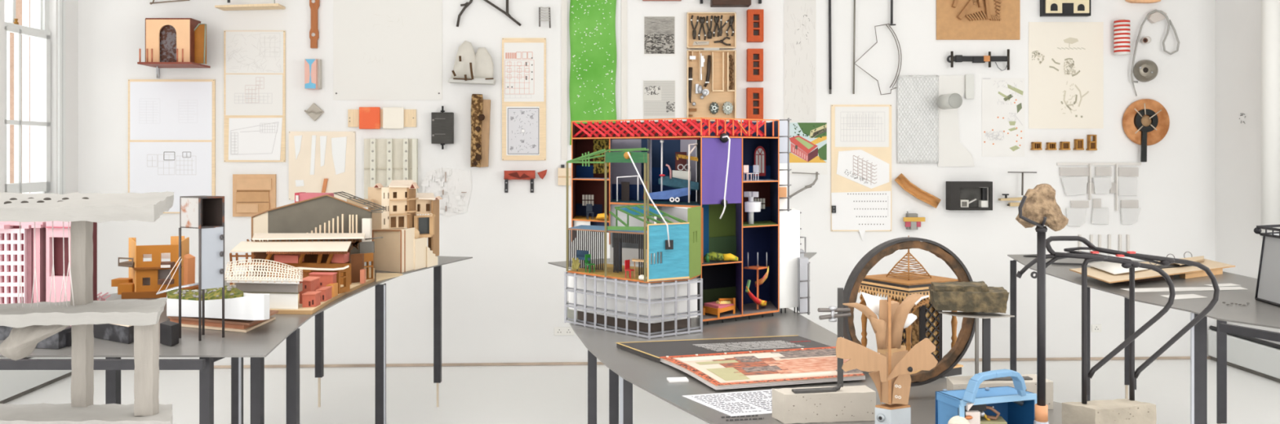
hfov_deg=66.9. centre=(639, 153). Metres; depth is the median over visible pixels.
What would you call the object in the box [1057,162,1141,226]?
relief
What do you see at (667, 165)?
tap
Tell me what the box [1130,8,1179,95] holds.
cable loop
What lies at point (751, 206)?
column
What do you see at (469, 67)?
mountains
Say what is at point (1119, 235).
paper strip
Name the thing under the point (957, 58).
tool
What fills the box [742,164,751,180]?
chair
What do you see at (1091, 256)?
metal frame
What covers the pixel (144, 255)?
blind
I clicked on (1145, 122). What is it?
wooden disc
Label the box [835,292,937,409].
tree sculpture
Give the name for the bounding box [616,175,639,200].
goal frame
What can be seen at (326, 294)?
house
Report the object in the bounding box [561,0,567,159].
batten
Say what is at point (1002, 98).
drawing sheet
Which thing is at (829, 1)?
rod
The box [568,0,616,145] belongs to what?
fabric banner
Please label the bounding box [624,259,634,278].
chair
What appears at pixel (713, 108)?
cluster
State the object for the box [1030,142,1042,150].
frame
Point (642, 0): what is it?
print
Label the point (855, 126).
drawing sheet
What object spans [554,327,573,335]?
wall socket
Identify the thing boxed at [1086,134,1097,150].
frame
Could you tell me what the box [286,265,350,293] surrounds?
pavilion
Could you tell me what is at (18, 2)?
building
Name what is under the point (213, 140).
board
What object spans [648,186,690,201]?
beam
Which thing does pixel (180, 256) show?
rods
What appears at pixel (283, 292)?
pavilion
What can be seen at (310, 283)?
house
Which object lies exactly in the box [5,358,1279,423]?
floor
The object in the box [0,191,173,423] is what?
model
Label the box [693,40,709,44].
card
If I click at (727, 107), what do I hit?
gear
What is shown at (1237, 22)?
wall
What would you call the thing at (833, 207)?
clip
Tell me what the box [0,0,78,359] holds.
wall
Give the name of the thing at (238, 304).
model
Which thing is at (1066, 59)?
drawing sheet
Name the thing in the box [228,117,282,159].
drawing sheet
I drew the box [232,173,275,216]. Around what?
relief
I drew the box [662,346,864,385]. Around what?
picture
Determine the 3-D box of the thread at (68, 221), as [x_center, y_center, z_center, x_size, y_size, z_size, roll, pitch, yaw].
[-0.927,0.180,1.570,0.019,0.142,0.001,0,0,0]
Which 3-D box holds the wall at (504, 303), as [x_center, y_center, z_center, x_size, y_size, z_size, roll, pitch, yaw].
[0.141,-0.210,6.693,8.185,3.300,0.150,0,0,-2]
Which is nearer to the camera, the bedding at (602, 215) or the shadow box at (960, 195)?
the bedding at (602, 215)
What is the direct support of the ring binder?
on the board at (1216, 268)
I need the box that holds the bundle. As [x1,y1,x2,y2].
[638,274,647,279]
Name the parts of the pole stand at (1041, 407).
cradle arm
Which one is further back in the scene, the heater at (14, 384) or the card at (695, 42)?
the card at (695, 42)
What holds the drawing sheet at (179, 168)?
attached to the board at (213, 140)
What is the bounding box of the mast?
[659,139,665,191]
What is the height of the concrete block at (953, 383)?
0.066 m
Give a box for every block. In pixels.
[304,58,321,88]
[325,282,337,297]
[431,106,453,149]
[470,93,490,167]
[558,168,570,185]
[771,385,875,423]
[946,373,1053,408]
[1062,398,1155,423]
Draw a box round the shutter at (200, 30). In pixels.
[194,23,206,63]
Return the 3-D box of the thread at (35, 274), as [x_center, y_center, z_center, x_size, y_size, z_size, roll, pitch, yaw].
[-0.982,0.180,1.570,0.012,0.142,0.001,0,0,0]
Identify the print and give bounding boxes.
[642,0,681,0]
[643,15,675,55]
[789,121,826,174]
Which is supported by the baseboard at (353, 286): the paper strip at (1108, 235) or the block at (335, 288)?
the block at (335, 288)
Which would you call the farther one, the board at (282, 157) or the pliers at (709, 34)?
the pliers at (709, 34)
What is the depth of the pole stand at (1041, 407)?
1.96 m
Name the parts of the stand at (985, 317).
plate, foot plate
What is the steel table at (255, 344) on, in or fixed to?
on the floor
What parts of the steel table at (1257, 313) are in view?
leg, leg, leg, leg, leg, rail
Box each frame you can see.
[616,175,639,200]
[1015,235,1219,404]
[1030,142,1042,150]
[1045,142,1057,150]
[1058,141,1070,150]
[1073,138,1084,150]
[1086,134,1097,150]
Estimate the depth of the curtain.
3.85 m
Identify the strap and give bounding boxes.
[309,0,319,48]
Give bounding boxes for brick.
[746,8,763,42]
[746,48,763,81]
[746,87,763,120]
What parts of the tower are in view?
leg, leg, leg, frame, pale panel, leg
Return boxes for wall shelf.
[214,0,285,10]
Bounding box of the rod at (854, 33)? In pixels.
[853,0,855,93]
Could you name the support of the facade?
attached to the wall at (504, 303)
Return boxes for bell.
[1133,59,1158,81]
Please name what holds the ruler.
on the steel table at (1257, 313)
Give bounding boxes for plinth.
[168,309,278,332]
[568,273,697,332]
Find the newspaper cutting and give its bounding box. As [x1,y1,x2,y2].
[643,80,675,121]
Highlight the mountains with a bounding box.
[447,40,496,84]
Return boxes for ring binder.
[1087,251,1204,274]
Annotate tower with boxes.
[178,195,224,340]
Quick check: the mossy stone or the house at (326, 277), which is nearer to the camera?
the mossy stone
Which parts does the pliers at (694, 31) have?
handle, handle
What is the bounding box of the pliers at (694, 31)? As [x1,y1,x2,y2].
[690,14,698,39]
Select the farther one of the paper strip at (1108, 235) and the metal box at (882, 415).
the paper strip at (1108, 235)
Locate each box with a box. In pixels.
[699,0,761,7]
[875,407,911,423]
[946,181,992,209]
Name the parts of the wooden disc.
handle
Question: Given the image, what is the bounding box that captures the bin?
[1253,224,1279,306]
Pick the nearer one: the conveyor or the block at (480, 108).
the conveyor
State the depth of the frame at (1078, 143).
6.71 m
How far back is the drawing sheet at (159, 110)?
6.46 m
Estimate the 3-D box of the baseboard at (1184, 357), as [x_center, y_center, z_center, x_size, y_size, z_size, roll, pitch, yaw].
[0.144,1.430,6.612,7.785,0.016,0.012,0,0,-2]
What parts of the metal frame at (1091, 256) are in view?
weld plate, leg, deck plate, leg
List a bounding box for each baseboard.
[213,355,1211,368]
[229,267,374,314]
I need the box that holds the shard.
[537,169,546,178]
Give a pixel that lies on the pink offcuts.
(106, 293)
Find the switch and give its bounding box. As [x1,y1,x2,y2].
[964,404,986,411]
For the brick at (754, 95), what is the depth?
6.58 m
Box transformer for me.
[902,211,924,229]
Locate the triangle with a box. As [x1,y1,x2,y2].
[149,0,189,4]
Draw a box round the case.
[935,368,1036,423]
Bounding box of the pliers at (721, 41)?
[714,35,730,45]
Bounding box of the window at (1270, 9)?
[1261,0,1279,238]
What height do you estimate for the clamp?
0.031 m
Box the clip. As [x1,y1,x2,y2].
[831,205,835,213]
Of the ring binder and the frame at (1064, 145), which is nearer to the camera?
the ring binder
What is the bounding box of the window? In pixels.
[4,0,65,194]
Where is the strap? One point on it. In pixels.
(314, 5)
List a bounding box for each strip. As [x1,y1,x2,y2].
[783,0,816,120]
[1078,234,1081,251]
[1089,234,1093,252]
[1097,234,1101,254]
[1107,234,1111,254]
[1118,234,1121,250]
[1126,234,1129,251]
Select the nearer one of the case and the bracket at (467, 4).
the case
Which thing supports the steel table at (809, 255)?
on the floor
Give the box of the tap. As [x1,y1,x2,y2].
[665,164,671,178]
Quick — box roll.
[703,252,737,261]
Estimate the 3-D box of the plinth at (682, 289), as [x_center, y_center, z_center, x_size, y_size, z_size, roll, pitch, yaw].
[0.000,0.516,3.475,0.315,0.165,0.460,0,0,-43]
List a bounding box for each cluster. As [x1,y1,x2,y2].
[708,102,719,114]
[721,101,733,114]
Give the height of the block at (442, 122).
0.292 m
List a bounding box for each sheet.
[129,81,212,139]
[129,142,211,212]
[225,31,283,73]
[225,74,282,115]
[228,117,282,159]
[333,0,442,99]
[503,42,543,101]
[506,106,539,155]
[681,389,772,416]
[831,191,890,240]
[835,106,888,146]
[836,149,888,188]
[982,77,1024,156]
[1028,22,1103,128]
[1120,286,1246,292]
[1161,293,1205,299]
[1204,283,1241,286]
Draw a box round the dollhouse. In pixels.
[566,117,809,324]
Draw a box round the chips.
[728,54,733,89]
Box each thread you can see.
[17,222,22,307]
[31,222,38,306]
[48,222,56,306]
[58,221,67,306]
[62,221,74,306]
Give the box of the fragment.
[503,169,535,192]
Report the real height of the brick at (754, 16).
0.218 m
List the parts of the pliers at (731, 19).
handle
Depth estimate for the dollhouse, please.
3.60 m
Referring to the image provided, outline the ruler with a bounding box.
[1051,262,1082,265]
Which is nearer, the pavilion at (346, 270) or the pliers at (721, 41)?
the pavilion at (346, 270)
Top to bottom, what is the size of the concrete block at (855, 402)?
0.066 m
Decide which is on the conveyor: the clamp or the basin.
the basin
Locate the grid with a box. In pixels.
[564,271,702,338]
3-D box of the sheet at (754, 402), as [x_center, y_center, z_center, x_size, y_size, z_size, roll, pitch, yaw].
[0.288,0.599,2.333,0.326,0.001,0.209,0,0,-15]
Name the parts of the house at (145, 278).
post, floor plate, plate, post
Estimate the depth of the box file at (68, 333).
3.00 m
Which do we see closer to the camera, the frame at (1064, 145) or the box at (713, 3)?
the box at (713, 3)
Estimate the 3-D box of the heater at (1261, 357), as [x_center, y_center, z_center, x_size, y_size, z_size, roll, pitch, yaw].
[4.050,1.321,5.470,0.070,0.238,2.570,0,0,-2]
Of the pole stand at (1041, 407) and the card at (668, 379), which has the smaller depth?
the pole stand at (1041, 407)
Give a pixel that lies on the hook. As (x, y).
(816, 173)
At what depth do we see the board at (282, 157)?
6.49 m
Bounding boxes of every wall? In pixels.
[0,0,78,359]
[78,0,1215,364]
[1215,0,1279,344]
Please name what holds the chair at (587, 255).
on the dollhouse
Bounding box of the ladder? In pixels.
[538,6,551,27]
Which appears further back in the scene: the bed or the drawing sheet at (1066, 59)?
the drawing sheet at (1066, 59)
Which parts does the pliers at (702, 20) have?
handle, handle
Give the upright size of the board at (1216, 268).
0.035 m
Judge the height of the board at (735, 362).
0.022 m
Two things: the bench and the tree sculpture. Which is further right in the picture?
the tree sculpture
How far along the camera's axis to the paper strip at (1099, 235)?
6.73 m
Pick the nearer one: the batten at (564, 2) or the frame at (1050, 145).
the batten at (564, 2)
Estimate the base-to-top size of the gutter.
0.242 m
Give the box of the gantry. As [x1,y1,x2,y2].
[688,142,697,202]
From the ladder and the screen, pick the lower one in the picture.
the screen
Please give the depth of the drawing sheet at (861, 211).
6.66 m
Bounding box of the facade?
[1040,0,1090,16]
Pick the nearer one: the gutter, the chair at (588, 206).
the chair at (588, 206)
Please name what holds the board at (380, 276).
on the steel table at (255, 344)
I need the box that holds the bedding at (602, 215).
[595,213,608,218]
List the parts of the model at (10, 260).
cornice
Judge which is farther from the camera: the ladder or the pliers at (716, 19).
the pliers at (716, 19)
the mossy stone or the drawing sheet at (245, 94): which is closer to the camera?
the mossy stone
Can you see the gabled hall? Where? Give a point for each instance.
(326, 213)
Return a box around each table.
[0,255,472,423]
[547,252,816,269]
[567,301,1062,423]
[631,258,647,278]
[1007,253,1279,423]
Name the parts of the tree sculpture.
panel, panel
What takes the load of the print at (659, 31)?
attached to the wall at (504, 303)
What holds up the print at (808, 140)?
attached to the wall at (504, 303)
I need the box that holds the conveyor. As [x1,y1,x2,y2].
[657,175,698,190]
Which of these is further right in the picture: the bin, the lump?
the bin
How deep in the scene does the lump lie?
6.71 m
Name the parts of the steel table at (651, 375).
leg, leg, leg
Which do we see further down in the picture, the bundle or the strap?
the bundle
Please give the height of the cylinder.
0.243 m
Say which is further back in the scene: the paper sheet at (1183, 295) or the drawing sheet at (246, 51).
the drawing sheet at (246, 51)
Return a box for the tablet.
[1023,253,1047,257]
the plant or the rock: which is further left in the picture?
the plant
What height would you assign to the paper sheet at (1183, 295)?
0.001 m
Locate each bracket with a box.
[456,0,520,26]
[791,287,843,393]
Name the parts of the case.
lid, carrying handle, frame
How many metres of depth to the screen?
3.59 m
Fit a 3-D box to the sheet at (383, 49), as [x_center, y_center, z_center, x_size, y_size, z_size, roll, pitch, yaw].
[-1.701,-0.789,6.534,0.728,0.859,0.007,0,0,-2]
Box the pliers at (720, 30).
[718,14,729,35]
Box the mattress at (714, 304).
[703,301,733,308]
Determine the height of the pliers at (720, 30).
0.143 m
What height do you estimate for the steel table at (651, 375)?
0.840 m
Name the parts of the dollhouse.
white panel, dark panel, grey glass, lean frame, grey panel, red rail, attic frame, grey panel, attic post, attic post, attic post, purple panel, attic post, attic post, attic post, attic post, attic post, arched glass, arched frame, attic post, attic post, grey panel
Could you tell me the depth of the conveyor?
3.51 m
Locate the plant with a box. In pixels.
[571,257,580,269]
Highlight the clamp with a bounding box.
[817,306,851,321]
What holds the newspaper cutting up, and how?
attached to the wall at (504, 303)
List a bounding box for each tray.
[686,12,736,48]
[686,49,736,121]
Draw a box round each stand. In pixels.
[938,311,1032,380]
[998,171,1036,206]
[1017,195,1048,423]
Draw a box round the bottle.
[706,253,709,262]
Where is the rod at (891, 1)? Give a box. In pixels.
[889,0,895,25]
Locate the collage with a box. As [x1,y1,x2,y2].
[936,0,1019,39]
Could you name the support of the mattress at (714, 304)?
on the bed
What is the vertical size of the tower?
0.460 m
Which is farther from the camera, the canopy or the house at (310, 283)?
the house at (310, 283)
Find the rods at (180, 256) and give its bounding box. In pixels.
[157,256,182,293]
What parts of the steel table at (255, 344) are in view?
rail, leg, leg, rail, leg, leg, leg, leg, leg, leg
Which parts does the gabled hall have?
roof frame, thin rod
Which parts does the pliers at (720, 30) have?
handle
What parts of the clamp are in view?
rod, rod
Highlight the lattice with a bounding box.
[897,74,974,166]
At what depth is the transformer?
6.62 m
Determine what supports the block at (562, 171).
attached to the wall at (504, 303)
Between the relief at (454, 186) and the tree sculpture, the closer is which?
the tree sculpture
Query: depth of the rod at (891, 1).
6.65 m
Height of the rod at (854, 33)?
0.830 m
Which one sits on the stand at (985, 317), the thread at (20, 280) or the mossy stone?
the mossy stone
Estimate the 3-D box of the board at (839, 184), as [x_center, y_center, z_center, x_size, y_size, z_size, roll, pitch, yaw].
[1.525,0.101,6.670,0.420,0.873,0.012,0,0,-2]
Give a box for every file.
[0,325,16,339]
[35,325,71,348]
[66,330,71,346]
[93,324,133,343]
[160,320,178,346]
[692,47,730,49]
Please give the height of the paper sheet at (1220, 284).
0.001 m
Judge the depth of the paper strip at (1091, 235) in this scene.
6.73 m
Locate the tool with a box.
[946,48,1009,71]
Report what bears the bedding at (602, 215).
on the dollhouse
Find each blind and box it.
[142,253,151,257]
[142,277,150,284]
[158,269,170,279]
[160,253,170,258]
[160,264,170,267]
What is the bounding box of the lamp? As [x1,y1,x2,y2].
[719,133,728,205]
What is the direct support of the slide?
on the dollhouse
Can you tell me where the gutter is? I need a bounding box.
[894,173,941,208]
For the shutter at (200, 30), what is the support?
attached to the architectural model at (170, 42)
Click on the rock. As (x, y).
(1040, 202)
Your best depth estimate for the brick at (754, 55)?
6.58 m
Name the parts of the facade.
doorway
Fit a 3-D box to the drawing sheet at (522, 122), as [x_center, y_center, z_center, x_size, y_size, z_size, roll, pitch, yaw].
[-0.794,-0.152,6.564,0.223,0.330,0.002,0,0,-2]
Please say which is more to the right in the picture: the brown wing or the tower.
the brown wing
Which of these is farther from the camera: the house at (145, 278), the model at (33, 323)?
the house at (145, 278)
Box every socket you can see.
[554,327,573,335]
[1091,324,1101,331]
[1140,35,1151,44]
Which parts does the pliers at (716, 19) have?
handle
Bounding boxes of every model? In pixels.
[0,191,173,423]
[0,220,97,304]
[166,284,269,319]
[229,232,365,284]
[368,179,442,272]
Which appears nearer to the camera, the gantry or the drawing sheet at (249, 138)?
the gantry
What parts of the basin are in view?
tank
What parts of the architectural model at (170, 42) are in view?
panel, mosaic door, plate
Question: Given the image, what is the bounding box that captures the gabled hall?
[251,191,386,253]
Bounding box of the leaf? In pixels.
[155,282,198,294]
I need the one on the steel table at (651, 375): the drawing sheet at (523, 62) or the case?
the case
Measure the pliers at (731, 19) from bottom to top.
0.140 m
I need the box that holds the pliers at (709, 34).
[706,15,712,38]
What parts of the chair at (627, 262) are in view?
backrest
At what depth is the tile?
6.49 m
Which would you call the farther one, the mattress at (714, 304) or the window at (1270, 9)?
the window at (1270, 9)
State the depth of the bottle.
3.42 m
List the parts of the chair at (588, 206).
backrest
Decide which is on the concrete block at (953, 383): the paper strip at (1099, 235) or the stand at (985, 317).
the stand at (985, 317)
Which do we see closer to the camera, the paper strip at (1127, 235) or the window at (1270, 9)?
the window at (1270, 9)
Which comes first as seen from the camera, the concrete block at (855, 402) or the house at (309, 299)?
the concrete block at (855, 402)
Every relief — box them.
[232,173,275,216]
[364,138,417,199]
[420,168,471,216]
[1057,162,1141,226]
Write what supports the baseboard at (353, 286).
on the steel table at (255, 344)
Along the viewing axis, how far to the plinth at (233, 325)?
3.30 m
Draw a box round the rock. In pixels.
[1015,183,1066,229]
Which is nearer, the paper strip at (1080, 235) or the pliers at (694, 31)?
the pliers at (694, 31)
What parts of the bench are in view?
backrest, seat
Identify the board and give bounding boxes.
[128,79,215,213]
[223,30,285,161]
[288,131,355,199]
[376,272,402,281]
[502,37,546,159]
[616,334,865,389]
[831,104,891,231]
[1069,258,1235,283]
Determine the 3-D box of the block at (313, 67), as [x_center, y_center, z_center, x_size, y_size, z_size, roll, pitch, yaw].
[-2.184,-0.530,6.471,0.088,0.201,0.089,0,0,-2]
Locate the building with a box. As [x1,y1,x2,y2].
[9,0,30,192]
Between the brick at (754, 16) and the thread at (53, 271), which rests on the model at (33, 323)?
the thread at (53, 271)
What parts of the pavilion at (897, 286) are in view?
turned post, eave plate, lattice panel, black post, turned post, roof plate, lattice panel, plate, lattice panel, turned post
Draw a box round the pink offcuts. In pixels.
[97,292,110,299]
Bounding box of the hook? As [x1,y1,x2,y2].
[789,171,819,196]
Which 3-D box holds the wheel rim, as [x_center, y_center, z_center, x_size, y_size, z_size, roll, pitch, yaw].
[0.661,0.387,2.370,0.362,0.362,0.026,0,0,-15]
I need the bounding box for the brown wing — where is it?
[351,240,374,283]
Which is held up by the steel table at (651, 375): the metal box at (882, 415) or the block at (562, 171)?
the metal box at (882, 415)
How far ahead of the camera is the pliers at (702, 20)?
6.59 m
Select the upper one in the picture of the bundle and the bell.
the bell
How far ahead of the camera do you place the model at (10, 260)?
3.40 m
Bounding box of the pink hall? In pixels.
[294,191,333,202]
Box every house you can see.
[111,235,198,298]
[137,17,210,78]
[299,275,319,303]
[302,290,321,307]
[308,271,337,288]
[315,285,333,301]
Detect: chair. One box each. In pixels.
[584,253,595,272]
[586,204,594,219]
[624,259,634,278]
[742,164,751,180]
[751,164,759,180]
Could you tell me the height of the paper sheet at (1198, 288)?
0.001 m
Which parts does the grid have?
crate rail, crate rail, crate rail, crate rail, crate rail, crate rail, crate rail, crate rail, crate rail, crate rail, crate rail, crate rail, crate rail, crate rail, crate rail, crate rail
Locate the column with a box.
[743,191,760,223]
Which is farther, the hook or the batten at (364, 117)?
the hook
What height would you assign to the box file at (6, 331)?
0.054 m
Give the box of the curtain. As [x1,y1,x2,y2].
[593,139,608,173]
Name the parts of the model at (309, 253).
stilt frame, slanted post, slanted post, slanted post, slanted post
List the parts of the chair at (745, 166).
backrest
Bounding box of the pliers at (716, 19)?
[712,15,719,36]
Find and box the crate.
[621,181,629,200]
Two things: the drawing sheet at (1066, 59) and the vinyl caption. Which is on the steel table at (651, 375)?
the vinyl caption
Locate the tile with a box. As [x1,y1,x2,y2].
[304,102,324,120]
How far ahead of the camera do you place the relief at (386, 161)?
6.51 m
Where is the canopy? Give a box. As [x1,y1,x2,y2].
[675,153,697,160]
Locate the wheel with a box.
[695,84,709,98]
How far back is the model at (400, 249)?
5.01 m
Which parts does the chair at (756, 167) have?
backrest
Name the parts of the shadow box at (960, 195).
frame, frame, frame, panel, frame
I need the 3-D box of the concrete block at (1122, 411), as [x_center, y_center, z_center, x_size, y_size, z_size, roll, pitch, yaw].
[1.004,0.567,2.066,0.187,0.067,0.068,0,0,-13]
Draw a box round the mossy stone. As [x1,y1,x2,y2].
[928,280,1008,313]
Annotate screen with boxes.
[675,151,686,170]
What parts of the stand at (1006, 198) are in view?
rod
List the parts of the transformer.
plate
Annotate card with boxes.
[666,377,688,382]
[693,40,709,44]
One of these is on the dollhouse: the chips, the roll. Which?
the roll
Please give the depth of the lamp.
3.41 m
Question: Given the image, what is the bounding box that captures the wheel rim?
[843,236,974,386]
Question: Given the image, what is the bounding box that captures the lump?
[1124,0,1160,3]
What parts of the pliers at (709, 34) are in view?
handle, handle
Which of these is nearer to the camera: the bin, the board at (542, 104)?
the bin
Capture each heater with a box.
[0,357,71,403]
[1208,325,1279,382]
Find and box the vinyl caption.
[721,414,764,421]
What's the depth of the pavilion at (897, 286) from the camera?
2.62 m
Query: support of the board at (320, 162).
attached to the wall at (504, 303)
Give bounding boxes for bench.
[576,249,590,271]
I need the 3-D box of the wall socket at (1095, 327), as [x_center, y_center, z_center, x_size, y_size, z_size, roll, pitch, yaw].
[3.179,1.218,6.743,0.066,0.052,0.009,0,0,-2]
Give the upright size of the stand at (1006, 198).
0.239 m
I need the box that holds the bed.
[702,297,735,317]
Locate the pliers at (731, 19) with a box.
[725,15,733,35]
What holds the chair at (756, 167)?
on the dollhouse
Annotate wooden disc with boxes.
[1122,98,1169,161]
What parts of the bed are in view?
footboard, leg, rail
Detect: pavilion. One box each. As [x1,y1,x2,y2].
[224,258,302,309]
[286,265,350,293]
[857,235,963,377]
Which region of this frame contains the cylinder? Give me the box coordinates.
[1113,18,1130,55]
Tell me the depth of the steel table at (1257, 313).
4.14 m
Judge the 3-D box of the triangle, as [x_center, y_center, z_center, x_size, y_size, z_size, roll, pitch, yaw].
[-3.098,-1.053,6.450,0.329,0.125,0.016,0,0,-3]
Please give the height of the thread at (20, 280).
0.142 m
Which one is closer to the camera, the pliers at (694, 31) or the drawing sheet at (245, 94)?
the drawing sheet at (245, 94)
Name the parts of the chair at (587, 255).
backrest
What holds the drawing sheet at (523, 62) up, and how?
attached to the board at (542, 104)
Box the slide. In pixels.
[743,252,768,309]
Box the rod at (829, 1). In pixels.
[828,0,831,93]
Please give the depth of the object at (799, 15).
6.66 m
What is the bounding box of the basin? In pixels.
[671,164,690,179]
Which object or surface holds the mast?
on the beam
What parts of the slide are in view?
slide rail, post, grey post, grey post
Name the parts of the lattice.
foil panel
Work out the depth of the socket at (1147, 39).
6.71 m
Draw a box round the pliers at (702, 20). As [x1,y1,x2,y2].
[697,16,706,39]
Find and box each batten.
[347,106,416,128]
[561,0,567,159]
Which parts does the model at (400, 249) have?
round plate, porch glass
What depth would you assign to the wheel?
6.57 m
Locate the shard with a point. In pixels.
(542, 174)
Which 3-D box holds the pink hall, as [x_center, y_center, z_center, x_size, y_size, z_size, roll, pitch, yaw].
[-1.761,0.406,5.235,0.219,0.386,0.114,0,0,10]
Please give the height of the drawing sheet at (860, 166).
0.268 m
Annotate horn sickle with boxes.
[688,66,693,102]
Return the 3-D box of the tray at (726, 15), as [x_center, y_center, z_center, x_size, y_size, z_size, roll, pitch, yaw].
[0.489,-0.841,6.607,0.338,0.250,0.048,0,0,-2]
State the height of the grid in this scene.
0.180 m
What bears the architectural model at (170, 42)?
attached to the wall at (504, 303)

